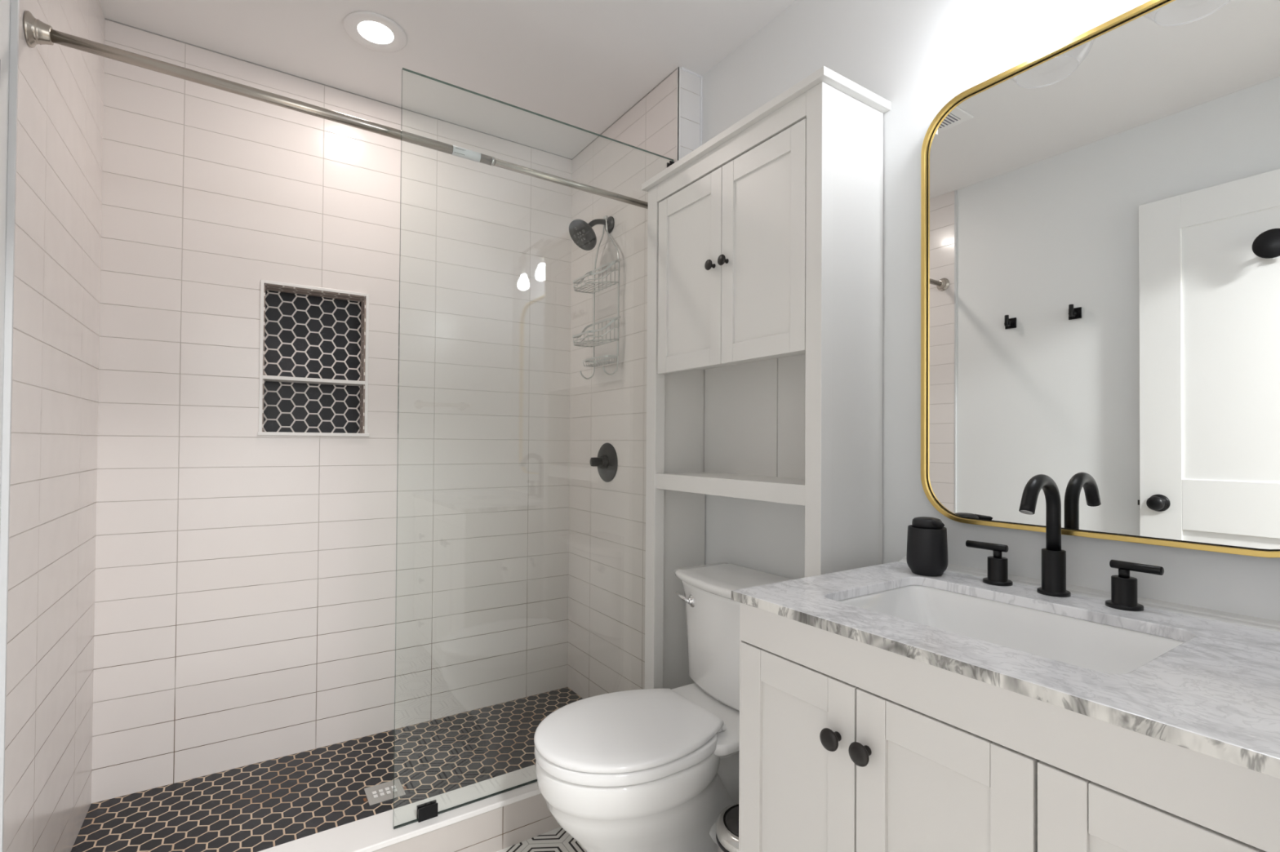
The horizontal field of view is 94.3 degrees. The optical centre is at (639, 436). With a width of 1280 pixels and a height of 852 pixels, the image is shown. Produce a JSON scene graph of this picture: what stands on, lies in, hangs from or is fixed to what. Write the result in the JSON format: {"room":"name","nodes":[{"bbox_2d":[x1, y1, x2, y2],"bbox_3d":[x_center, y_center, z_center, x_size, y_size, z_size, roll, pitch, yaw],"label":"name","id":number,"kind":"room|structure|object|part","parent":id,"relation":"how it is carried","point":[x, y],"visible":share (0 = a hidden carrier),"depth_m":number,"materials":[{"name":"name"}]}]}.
{"room":"bathroom","nodes":[
{"label":"bathroom","id":0,"kind":"room"},
{"bbox_2d":[0,0,105,851],"bbox_3d":[-1.038,-0.052,0.766,0.121,2.521,2.583,1,-1,-34],"label":"wall","id":1,"kind":"structure","parent":0,"point":[48,527],"depth_m":1.38,"materials":[{"name":"tile"}]},
{"bbox_2d":[22,10,648,208],"bbox_3d":[-0.580,-0.822,1.668,1.622,0.075,0.068,1,-1,-34],"label":"curtain rod","id":2,"kind":"object","parent":1,"relation":"attached to","point":[36,32],"visible":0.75,"depth_m":1.44,"materials":[{"name":"silver metal"}]},
{"bbox_2d":[71,687,582,851],"bbox_3d":[-0.815,1.179,1.977,1.722,0.091,0.737,1,-1,-34],"label":"floor","id":3,"kind":"structure","parent":0,"point":[257,807],"depth_m":1.92,"materials":[{"name":"black tile"}]},
{"bbox_2d":[363,778,406,806],"bbox_3d":[-0.813,1.132,1.890,0.126,0.006,0.106,1,-1,-34],"label":"shower drain","id":4,"kind":"object","parent":3,"relation":"on","point":[382,793],"visible":0.98,"depth_m":1.88,"materials":[{"name":"grey metal"}]},
{"bbox_2d":[91,17,572,804],"bbox_3d":[-1.029,-0.033,2.327,1.862,2.521,0.130,1,-1,-34],"label":"wall","id":5,"kind":"structure","parent":0,"point":[245,582],"depth_m":2.17,"materials":[{"name":"tile"}]},
{"bbox_3d":[-1.202,-0.009,2.193,0.358,0.012,0.097,1,-1,-34],"label":"niche sill","id":6,"kind":"part","parent":5,"relation":"part of","materials":[{"name":"white"}]},
{"bbox_2d":[262,375,364,386],"bbox_3d":[-1.203,-0.206,2.197,0.330,0.013,0.091,1,-1,-34],"label":"niche shelf","id":7,"kind":"object","parent":5,"relation":"attached to","point":[268,380],"depth_m":2.19,"materials":[{"name":"white stone"}]},
{"bbox_3d":[-1.179,-0.280,2.162,0.348,0.532,0.010,1,-1,-34],"label":"niche frame","id":8,"kind":"part","parent":5,"relation":"part of","materials":[{"name":"white"}]},
{"bbox_2d":[98,0,796,159],"bbox_3d":[0.134,-1.337,0.551,4.000,0.060,4.553,1,-1,-34],"label":"ceiling","id":9,"kind":"structure","parent":0,"point":[581,64],"depth_m":1.97,"materials":[{"name":"white paint"}]},
{"bbox_2d":[342,10,407,52],"bbox_3d":[-0.847,-1.295,1.902,0.188,0.006,0.188,1,-1,-34],"label":"recessed light","id":10,"kind":"object","parent":9,"relation":"in","point":[371,30],"visible":1,"depth_m":1.90,"materials":[{"name":"white paint"}]},
{"bbox_2d":[497,826,586,851],"bbox_3d":[0.365,1.186,0.147,4.000,0.050,3.656,1,-1,-34],"label":"floor","id":11,"kind":"structure","parent":0,"point":[557,840],"depth_m":1.71,"materials":[{"name":"tile"}]},
{"bbox_2d":[258,764,560,851],"bbox_3d":[-0.586,1.103,1.633,1.622,0.139,0.133,1,-1,-34],"label":"shower curb","id":12,"kind":"object","parent":11,"relation":"on","point":[500,822],"visible":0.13,"depth_m":1.64,"materials":[{"name":"tile"}]},
{"bbox_2d":[392,67,674,829],"bbox_3d":[-0.267,0.029,1.824,0.902,2.017,0.024,1,-1,-34],"label":"glass panel","id":13,"kind":"object","parent":12,"relation":"on","point":[428,811],"visible":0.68,"depth_m":1.60,"materials":[{"name":"clear glass"}]},
{"bbox_2d":[533,562,792,851],"bbox_3d":[0.086,0.793,1.566,0.758,0.767,0.472,1,-1,-34],"label":"toilet","id":14,"kind":"object","parent":11,"relation":"on","point":[644,770],"visible":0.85,"depth_m":1.43,"materials":[{"name":"white ceramic"}]},
{"bbox_3d":[-0.044,0.748,1.480,0.443,0.028,0.376,1,-1,-34],"label":"seat","id":15,"kind":"part","parent":14,"relation":"part of","materials":[{"name":"white plastic"}]},
{"bbox_3d":[-0.041,0.723,1.482,0.452,0.018,0.377,1,-1,-34],"label":"lid","id":16,"kind":"part","parent":14,"relation":"part of","materials":[{"name":"white plastic"}]},
{"bbox_3d":[0.048,0.970,1.540,0.664,0.410,0.384,1,-1,-34],"label":"bowl","id":17,"kind":"part","parent":14,"relation":"part of","materials":[{"name":"white ceramic"}]},
{"bbox_3d":[0.139,0.491,1.787,0.028,0.037,0.078,1,-1,-34],"label":"flush lever","id":18,"kind":"part","parent":14,"relation":"part of","materials":[{"name":"silver metal"}]},
{"bbox_3d":[0.307,0.597,1.714,0.230,0.312,0.440,1,-1,-34],"label":"tank","id":19,"kind":"part","parent":14,"relation":"part of","materials":[{"name":"white ceramic"}]},
{"bbox_3d":[0.303,0.426,1.712,0.244,0.028,0.472,1,-1,-34],"label":"tank lid","id":20,"kind":"part","parent":14,"relation":"part of","materials":[{"name":"white ceramic"}]},
{"bbox_2d":[715,803,738,851],"bbox_3d":[0.258,1.021,1.343,0.172,0.307,0.172,1,-1,-34],"label":"pedal bin","id":21,"kind":"object","parent":11,"relation":"on","point":[727,821],"visible":0.3,"depth_m":1.32,"materials":[{"name":"silver metal"}]},
{"bbox_3d":[0.259,0.871,1.345,0.142,0.007,0.142,1,-1,-34],"label":"lid","id":22,"kind":"part","parent":21,"relation":"part of","materials":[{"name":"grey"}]},
{"bbox_2d":[641,66,890,689],"bbox_3d":[0.307,0.169,1.718,0.262,2.021,0.748,1,-1,-34],"label":"tall cabinet","id":23,"kind":"object","parent":11,"relation":"on","point":[764,344],"visible":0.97,"depth_m":1.56,"materials":[{"name":"white paint"}]},
{"bbox_3d":[0.049,0.180,1.949,0.038,2.000,0.052,1,-1,-34],"label":"post","id":24,"kind":"part","parent":23,"relation":"part of","materials":[{"name":"white paint"}]},
{"bbox_3d":[0.140,0.182,2.024,0.196,2.000,0.020,1,-1,-34],"label":"panel","id":25,"kind":"part","parent":23,"relation":"part of","materials":[{"name":"white paint"}]},
{"bbox_3d":[0.152,-0.477,1.796,0.009,0.453,0.219,1,-1,-34],"label":"door panel","id":26,"kind":"part","parent":23,"relation":"part of","materials":[{"name":"white paint"}]},
{"bbox_3d":[0.150,-0.481,1.795,0.018,0.555,0.305,1,-1,-34],"label":"door","id":27,"kind":"part","parent":23,"relation":"part of","materials":[{"name":"white paint"}]},
{"bbox_3d":[0.200,-0.486,1.681,0.026,0.030,0.030,1,-1,-34],"label":"knob","id":28,"kind":"part","parent":23,"relation":"part of","materials":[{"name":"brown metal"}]},
{"bbox_3d":[0.230,-0.486,1.635,0.026,0.030,0.030,1,-1,-34],"label":"knob","id":29,"kind":"part","parent":23,"relation":"part of","materials":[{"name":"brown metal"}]},
{"bbox_2d":[656,471,804,506],"bbox_3d":[0.315,0.142,1.725,0.224,0.049,0.675,1,-1,-34],"label":"open shelf","id":30,"kind":"object","parent":23,"relation":"attached to","point":[784,487],"depth_m":1.67,"materials":[{"name":"white paint"}]},
{"bbox_3d":[0.234,-0.794,1.678,0.021,0.056,0.617,1,-1,-34],"label":"rail","id":31,"kind":"part","parent":23,"relation":"part of","materials":[{"name":"white paint"}]},
{"bbox_3d":[0.323,-0.323,1.929,0.006,0.970,0.338,1,-1,-34],"label":"panel","id":32,"kind":"part","parent":23,"relation":"part of","materials":[{"name":"white paint"}]},
{"bbox_3d":[0.320,-0.479,1.543,0.009,0.453,0.212,1,-1,-34],"label":"door panel","id":33,"kind":"part","parent":23,"relation":"part of","materials":[{"name":"white paint"}]},
{"bbox_3d":[0.318,-0.483,1.542,0.018,0.555,0.298,1,-1,-34],"label":"door","id":34,"kind":"part","parent":23,"relation":"part of","materials":[{"name":"white paint"}]},
{"bbox_3d":[0.509,-0.325,1.648,0.006,0.970,0.330,1,-1,-34],"label":"panel","id":35,"kind":"part","parent":23,"relation":"part of","materials":[{"name":"white paint"}]},
{"bbox_3d":[0.418,0.176,1.393,0.038,2.000,0.048,1,-1,-34],"label":"post","id":36,"kind":"part","parent":23,"relation":"part of","materials":[{"name":"white paint"}]},
{"bbox_3d":[0.523,0.177,1.447,0.196,2.000,0.019,1,-1,-34],"label":"panel","id":37,"kind":"part","parent":23,"relation":"part of","materials":[{"name":"white paint"}]},
{"bbox_2d":[738,603,1279,851],"bbox_3d":[0.649,0.742,0.896,0.580,0.859,0.881,1,-1,-34],"label":"vanity cabinet","id":38,"kind":"object","parent":11,"relation":"on","point":[846,744],"visible":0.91,"depth_m":0.80,"materials":[{"name":"white paint"}]},
{"bbox_3d":[0.267,0.726,1.017,0.009,0.573,0.156,1,-1,-34],"label":"door panel","id":39,"kind":"part","parent":38,"relation":"part of","materials":[{"name":"white paint"}]},
{"bbox_3d":[0.265,0.726,1.015,0.018,0.679,0.250,1,-1,-34],"label":"door","id":40,"kind":"part","parent":38,"relation":"part of","materials":[{"name":"white paint"}]},
{"bbox_3d":[0.300,0.472,0.927,0.026,0.034,0.034,1,-1,-34],"label":"knob","id":41,"kind":"part","parent":38,"relation":"part of","materials":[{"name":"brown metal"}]},
{"bbox_3d":[0.330,0.470,0.883,0.026,0.034,0.034,1,-1,-34],"label":"knob","id":42,"kind":"part","parent":38,"relation":"part of","materials":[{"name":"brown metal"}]},
{"bbox_3d":[0.406,0.725,0.808,0.009,0.573,0.153,1,-1,-34],"label":"door panel","id":43,"kind":"part","parent":38,"relation":"part of","materials":[{"name":"white paint"}]},
{"bbox_3d":[0.404,0.725,0.806,0.018,0.679,0.245,1,-1,-34],"label":"door","id":44,"kind":"part","parent":38,"relation":"part of","materials":[{"name":"white paint"}]},
{"bbox_2d":[731,556,1279,779],"bbox_3d":[0.660,0.298,0.912,0.565,0.028,0.909,1,-1,-34],"label":"countertop","id":45,"kind":"structure","parent":38,"relation":"on","point":[1215,694],"depth_m":0.79,"materials":[{"name":"white stone"}]},
{"bbox_2d":[906,516,948,576],"bbox_3d":[0.627,0.237,1.294,0.084,0.122,0.082,0,-1,40],"label":"jar","id":46,"kind":"object","parent":45,"relation":"on","point":[926,555],"visible":1,"depth_m":1.26,"materials":[{"name":"black ceramic"}]},
{"bbox_2d":[965,540,1013,586],"bbox_3d":[0.718,0.258,1.222,0.052,0.080,0.086,1,-1,-34],"label":"handle","id":47,"kind":"object","parent":45,"relation":"on","point":[997,566],"visible":1,"depth_m":1.20,"materials":[{"name":"black metal"}]},
{"bbox_3d":[0.715,0.226,1.225,0.014,0.014,0.078,1,-1,-36],"label":"lever","id":48,"kind":"part","parent":47,"relation":"part of","materials":[{"name":"black metal"}]},
{"bbox_3d":[0.728,0.240,1.208,0.016,0.016,0.016,1,-1,-34],"label":"handle stem","id":49,"kind":"part","parent":47,"relation":"part of","materials":[{"name":"black metal"}]},
{"bbox_3d":[0.728,0.272,1.208,0.052,0.052,0.052,1,-1,-34],"label":"handle","id":50,"kind":"part","parent":47,"relation":"part of","materials":[{"name":"black metal"}]},
{"bbox_2d":[837,585,1184,674],"bbox_3d":[0.586,0.380,0.995,0.355,0.132,0.495,1,-1,-34],"label":"undermount sink","id":51,"kind":"object","parent":45,"relation":"in","point":[1092,646],"visible":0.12,"depth_m":1.08,"materials":[{"name":"white ceramic"}]},
{"bbox_2d":[1018,474,1071,597],"bbox_3d":[0.746,0.183,1.100,0.145,0.227,0.052,1,-1,-34],"label":"spout","id":52,"kind":"object","parent":45,"relation":"on","point":[1053,557],"visible":1,"depth_m":1.11,"materials":[{"name":"black metal"}]},
{"bbox_3d":[0.784,0.256,1.125,0.052,0.083,0.052,1,-1,-34],"label":"spout","id":53,"kind":"part","parent":52,"relation":"part of","materials":[{"name":"black metal"}]},
{"bbox_2d":[1105,560,1164,611],"bbox_3d":[0.851,0.257,1.022,0.052,0.080,0.080,1,-1,-34],"label":"handle","id":54,"kind":"object","parent":45,"relation":"on","point":[1123,587],"visible":1,"depth_m":1.02,"materials":[{"name":"black metal"}]},
{"bbox_3d":[0.843,0.239,1.034,0.016,0.016,0.016,1,-1,-34],"label":"handle stem","id":55,"kind":"part","parent":54,"relation":"part of","materials":[{"name":"black metal"}]},
{"bbox_3d":[0.843,0.271,1.033,0.052,0.052,0.052,1,-1,-34],"label":"handle","id":56,"kind":"part","parent":54,"relation":"part of","materials":[{"name":"black metal"}]},
{"bbox_3d":[0.852,0.224,1.019,0.014,0.014,0.072,1,-1,-30],"label":"lever","id":57,"kind":"part","parent":54,"relation":"part of","materials":[{"name":"black metal"}]},
{"bbox_3d":[0.579,0.498,0.550,0.009,0.123,0.277,1,-1,-34],"label":"drawer panel","id":58,"kind":"part","parent":38,"relation":"part of","materials":[{"name":"white paint"}]},
{"bbox_3d":[0.577,0.498,0.549,0.018,0.229,0.371,1,-1,-34],"label":"drawer","id":59,"kind":"part","parent":38,"relation":"part of","materials":[{"name":"white paint"}]},
{"bbox_2d":[567,66,702,699],"bbox_3d":[-0.019,-0.025,2.470,0.222,2.521,0.869,1,-1,-34],"label":"wall","id":60,"kind":"structure","parent":0,"point":[606,573],"depth_m":2.39,"materials":[{"name":"tile"}]},
{"bbox_2d":[568,216,614,250],"bbox_3d":[-0.197,-0.831,2.395,0.178,0.154,0.131,1,-1,-34],"label":"shower fixture","id":61,"kind":"object","parent":60,"relation":"attached to","point":[581,233],"visible":0.96,"depth_m":2.37,"materials":[{"name":"black metal"}]},
{"bbox_3d":[-0.171,-0.860,2.413,0.116,0.060,0.021,1,-1,-34],"label":"arm","id":62,"kind":"part","parent":61,"relation":"part of","materials":[{"name":"black metal"}]},
{"bbox_2d":[572,215,621,379],"bbox_3d":[-0.181,-0.573,2.392,0.113,0.663,0.232,1,-1,-34],"label":"shower caddy","id":63,"kind":"object","parent":60,"relation":"attached to","point":[594,364],"visible":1,"depth_m":2.38,"materials":[{"name":"silver metal"}]},
{"bbox_2d":[572,315,620,347],"bbox_3d":[-0.184,-0.429,2.389,0.108,0.106,0.232,1,-1,-34],"label":"basket","id":64,"kind":"object","parent":63,"relation":"on","point":[615,318],"depth_m":2.38,"materials":[{"name":"silver metal"}]},
{"bbox_2d":[572,258,621,293],"bbox_3d":[-0.182,-0.655,2.392,0.108,0.106,0.232,1,-1,-34],"label":"basket","id":65,"kind":"object","parent":63,"relation":"on","point":[592,273],"depth_m":2.37,"materials":[{"name":"silver metal"}]},
{"bbox_2d":[582,355,617,367],"bbox_3d":[-0.166,-0.306,2.401,0.062,0.028,0.196,1,-1,-34],"label":"soap tray","id":66,"kind":"object","parent":63,"relation":"on","point":[605,362],"depth_m":2.38,"materials":[{"name":"silver metal"}]},
{"bbox_2d":[590,443,617,482],"bbox_3d":[-0.165,0.105,2.420,0.074,0.162,0.162,1,-1,-34],"label":"shower valve","id":67,"kind":"object","parent":60,"relation":"attached to","point":[606,461],"visible":1,"depth_m":2.41,"materials":[{"name":"black metal"}]},
{"bbox_3d":[-0.178,0.102,2.411,0.042,0.037,0.040,1,-1,-34],"label":"handle","id":68,"kind":"part","parent":67,"relation":"part of","materials":[{"name":"black metal"}]},
{"bbox_2d":[702,0,1279,621],"bbox_3d":[0.735,-0.032,1.425,0.120,2.521,1.722,1,-1,-34],"label":"wall","id":69,"kind":"structure","parent":0,"point":[916,55],"depth_m":1.45,"materials":[{"name":"white paint"}]},
{"bbox_2d":[962,0,1066,64],"bbox_3d":[0.801,-0.916,1.072,0.182,0.300,0.409,1,-1,-34],"label":"vanity light","id":70,"kind":"object","parent":69,"relation":"attached to","point":[1011,15],"visible":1,"depth_m":1.15,"materials":[{"name":"white glass"}]},
{"bbox_3d":[0.734,-0.848,1.166,0.060,0.083,0.060,1,-1,-34],"label":"bulb","id":71,"kind":"part","parent":70,"relation":"part of","materials":[{"name":"white glass"}]},
{"bbox_2d":[920,0,1279,558],"bbox_3d":[0.850,-0.288,1.120,0.032,0.951,0.657,1,-1,-34],"label":"wall mirror","id":72,"kind":"object","parent":69,"relation":"attached to","point":[1100,211],"visible":1,"depth_m":1.08,"materials":[{"name":"gold metal"}]}
]}

